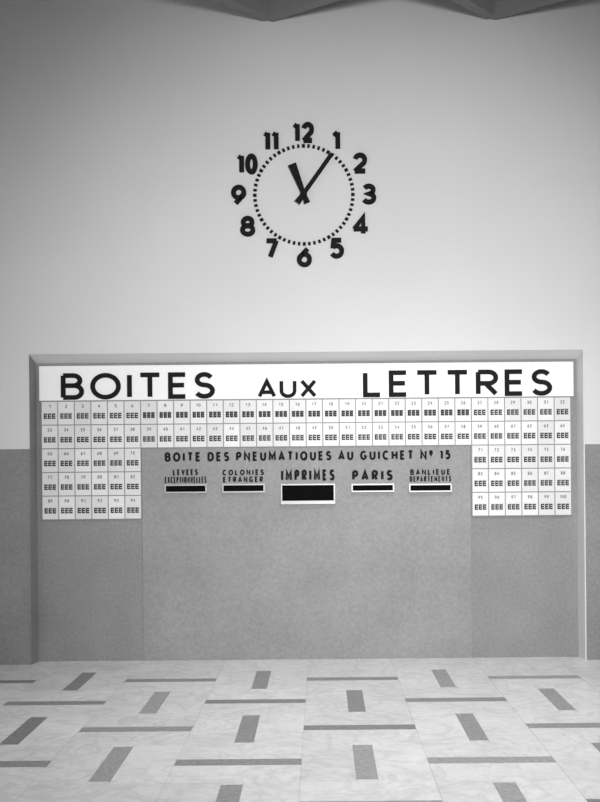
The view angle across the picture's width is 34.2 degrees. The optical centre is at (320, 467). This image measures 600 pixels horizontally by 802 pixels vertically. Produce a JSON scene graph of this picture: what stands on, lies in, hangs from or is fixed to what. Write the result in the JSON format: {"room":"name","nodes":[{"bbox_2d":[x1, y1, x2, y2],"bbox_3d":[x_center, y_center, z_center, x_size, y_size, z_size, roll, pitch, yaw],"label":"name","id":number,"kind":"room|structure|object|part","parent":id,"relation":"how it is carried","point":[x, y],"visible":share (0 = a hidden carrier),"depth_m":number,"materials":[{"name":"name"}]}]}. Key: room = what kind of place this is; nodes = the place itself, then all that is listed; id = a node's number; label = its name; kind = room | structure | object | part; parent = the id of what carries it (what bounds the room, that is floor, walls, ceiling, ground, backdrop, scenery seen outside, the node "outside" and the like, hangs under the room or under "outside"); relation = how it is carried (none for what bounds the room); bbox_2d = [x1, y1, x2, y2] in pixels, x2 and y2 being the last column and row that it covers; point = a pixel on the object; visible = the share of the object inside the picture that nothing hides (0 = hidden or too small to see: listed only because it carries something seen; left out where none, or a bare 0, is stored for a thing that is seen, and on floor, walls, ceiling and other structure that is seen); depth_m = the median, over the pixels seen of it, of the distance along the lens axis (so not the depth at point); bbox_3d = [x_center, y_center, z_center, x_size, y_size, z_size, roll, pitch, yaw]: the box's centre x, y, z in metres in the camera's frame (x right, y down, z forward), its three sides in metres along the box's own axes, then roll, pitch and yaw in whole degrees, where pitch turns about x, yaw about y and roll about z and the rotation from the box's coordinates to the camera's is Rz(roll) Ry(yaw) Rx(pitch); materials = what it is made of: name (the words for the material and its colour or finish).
{"room":"post office hall","nodes":[
{"label":"post office hall","id":0,"kind":"room"},
{"bbox_2d":[0,355,29,664],"bbox_3d":[-3.371,0.328,7.315,2.453,2.308,0.270,-1,0,0],"label":"wall","id":1,"kind":"structure","parent":0,"point":[14,477],"depth_m":7.18,"materials":[{"name":"white paint"}]},
{"bbox_2d":[0,0,599,354],"bbox_3d":[-0.020,-2.321,7.315,9.200,2.932,0.270,-1,0,0],"label":"wall","id":2,"kind":"structure","parent":0,"point":[125,125],"depth_m":7.18,"materials":[{"name":"white paint"}]},
{"bbox_2d":[231,122,375,266],"bbox_3d":[-0.127,-2.013,7.154,1.068,1.067,0.053,-1,0,0],"label":"wall clock","id":3,"kind":"object","parent":2,"relation":"attached to","point":[358,169],"visible":1,"depth_m":7.16,"materials":[{"name":"black paint"}]},
{"bbox_2d":[30,350,581,362],"bbox_3d":[-0.112,-0.828,7.240,4.083,0.053,0.120,-1,0,0],"label":"trim","id":4,"kind":"structure","parent":2,"relation":"attached to","point":[494,354],"depth_m":7.24,"materials":[{"name":"white paint"}]},
{"bbox_2d":[27,348,586,664],"bbox_3d":[-0.103,0.285,7.176,4.101,2.297,0.008,-1,0,0],"label":"trim","id":5,"kind":"structure","parent":2,"relation":"attached to","point":[582,349],"depth_m":7.17,"materials":[{"name":"white paint"}]},
{"bbox_2d":[0,657,599,801],"bbox_3d":[0.013,1.457,2.500,9.500,0.050,9.900,-1,0,0],"label":"floor","id":6,"kind":"structure","parent":0,"point":[498,729],"depth_m":5.33,"materials":[{"name":"tile"}]},
{"bbox_2d":[36,359,578,660],"bbox_3d":[-0.102,0.299,7.375,4.083,2.308,0.150,-1,0,0],"label":"wall","id":7,"kind":"structure","parent":0,"point":[524,569],"depth_m":7.30,"materials":[{"name":"grey paint"}]},
{"bbox_2d":[29,355,38,663],"bbox_3d":[-2.136,0.307,7.240,0.017,2.288,0.120,-1,0,0],"label":"trim","id":8,"kind":"structure","parent":7,"relation":"attached to","point":[32,365],"depth_m":7.24,"materials":[{"name":"grey paint"}]},
{"bbox_2d":[41,396,571,519],"bbox_3d":[-0.109,-0.072,7.286,3.972,0.893,0.028,-1,0,0],"label":"boxes","id":9,"kind":"object","parent":7,"relation":"attached to","point":[521,447],"visible":1,"depth_m":7.28,"materials":[{"name":"white metal"}]},
{"bbox_2d":[39,362,573,400],"bbox_3d":[-0.111,-0.649,7.285,3.998,0.260,0.030,-1,0,0],"label":"sign","id":10,"kind":"object","parent":7,"relation":"attached to","point":[463,379],"visible":1,"depth_m":7.28,"materials":[{"name":"white ceramic"}]},
{"bbox_2d":[142,446,471,660],"bbox_3d":[-0.106,0.638,7.280,2.460,1.591,0.040,-1,0,0],"label":"panel","id":11,"kind":"object","parent":7,"relation":"attached to","point":[362,575],"depth_m":7.29,"materials":[{"name":"grey paint"}]},
{"bbox_2d":[165,452,199,461],"bbox_3d":[-1.037,-0.082,7.290,0.255,0.070,0.005,-1,0,0],"label":"sign","id":12,"kind":"object","parent":11,"relation":"attached to","point":[167,453],"depth_m":7.29,"materials":[{"name":"black paint"}]},
{"bbox_3d":[-1.014,0.099,7.279,0.319,0.180,0.026,-1,0,0],"label":"mail slot","id":13,"kind":"part","parent":11,"relation":"part of","materials":[{"name":"silver metal"}]},
{"bbox_3d":[-1.013,0.155,7.279,0.319,0.068,0.026,0,0,0],"label":"frame","id":14,"kind":"part","parent":11,"relation":"part of","materials":[{"name":"metal"}]},
{"bbox_2d":[207,452,228,460],"bbox_3d":[-0.771,-0.086,7.290,0.158,0.061,0.005,-1,0,0],"label":"sign","id":15,"kind":"object","parent":11,"relation":"attached to","point":[208,454],"depth_m":7.29,"materials":[{"name":"black paint"}]},
{"bbox_3d":[-0.580,0.095,7.279,0.322,0.181,0.026,-1,0,0],"label":"mail slot","id":16,"kind":"part","parent":11,"relation":"part of","materials":[{"name":"silver metal"}]},
{"bbox_3d":[-0.580,0.151,7.279,0.322,0.068,0.026,0,0,0],"label":"frame","id":17,"kind":"part","parent":11,"relation":"part of","materials":[{"name":"metal"}]},
{"bbox_2d":[236,450,330,461],"bbox_3d":[-0.281,-0.091,7.290,0.704,0.080,0.005,-1,0,0],"label":"sign","id":18,"kind":"object","parent":11,"relation":"attached to","point":[301,454],"depth_m":7.29,"materials":[{"name":"black paint"}]},
{"bbox_3d":[-0.098,0.135,7.276,0.409,0.272,0.032,-1,0,0],"label":"mail slot","id":19,"kind":"part","parent":11,"relation":"part of","materials":[{"name":"metal"}]},
{"bbox_3d":[-0.098,0.194,7.276,0.409,0.154,0.032,0,0,0],"label":"frame","id":20,"kind":"part","parent":11,"relation":"part of","materials":[{"name":"metal"}]},
{"bbox_2d":[338,449,352,459],"bbox_3d":[0.183,-0.101,7.290,0.105,0.076,0.005,-1,0,0],"label":"sign","id":21,"kind":"object","parent":11,"relation":"attached to","point":[341,453],"depth_m":7.29,"materials":[{"name":"black paint"}]},
{"bbox_3d":[0.387,0.091,7.279,0.322,0.179,0.026,-1,0,0],"label":"mail slot","id":22,"kind":"part","parent":11,"relation":"part of","materials":[{"name":"silver metal"}]},
{"bbox_3d":[0.388,0.148,7.279,0.322,0.064,0.026,0,0,0],"label":"frame","id":23,"kind":"part","parent":11,"relation":"part of","materials":[{"name":"metal"}]},
{"bbox_2d":[360,450,403,459],"bbox_3d":[0.457,-0.097,7.290,0.322,0.069,0.005,-1,0,0],"label":"sign","id":24,"kind":"object","parent":11,"relation":"attached to","point":[392,452],"depth_m":7.29,"materials":[{"name":"black paint"}]},
{"bbox_2d":[420,450,432,458],"bbox_3d":[0.790,-0.101,7.290,0.090,0.060,0.005,-1,0,0],"label":"sign","id":25,"kind":"object","parent":11,"relation":"attached to","point":[430,452],"depth_m":7.29,"materials":[{"name":"black paint"}]},
{"bbox_3d":[0.818,0.090,7.279,0.322,0.180,0.026,-1,0,0],"label":"mail slot","id":26,"kind":"part","parent":11,"relation":"part of","materials":[{"name":"silver metal"}]},
{"bbox_3d":[0.819,0.148,7.279,0.322,0.064,0.026,0,0,0],"label":"frame","id":27,"kind":"part","parent":11,"relation":"part of","materials":[{"name":"metal"}]},
{"bbox_2d":[440,450,449,458],"bbox_3d":[0.929,-0.101,7.290,0.067,0.060,0.005,-1,0,0],"label":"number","id":28,"kind":"object","parent":11,"relation":"attached to","point":[447,451],"depth_m":7.29,"materials":[{"name":"black paint"}]},
{"bbox_2d":[576,351,584,659],"bbox_3d":[1.931,0.272,7.240,0.016,2.288,0.120,-1,0,0],"label":"trim","id":29,"kind":"structure","parent":7,"relation":"attached to","point":[579,360],"depth_m":7.24,"materials":[{"name":"white paint"}]},
{"bbox_2d":[214,0,564,21],"bbox_3d":[-0.031,-3.550,2.440,9.200,0.514,9.480,-1,0,0],"label":"ceiling","id":30,"kind":"structure","parent":0,"point":[263,10],"depth_m":7.02,"materials":[{"name":"paint"}]},
{"bbox_2d":[584,350,599,659],"bbox_3d":[3.271,0.270,7.315,2.664,2.308,0.270,-1,0,0],"label":"wall","id":31,"kind":"structure","parent":0,"point":[591,357],"depth_m":7.18,"materials":[{"name":"white paint"}]}
]}

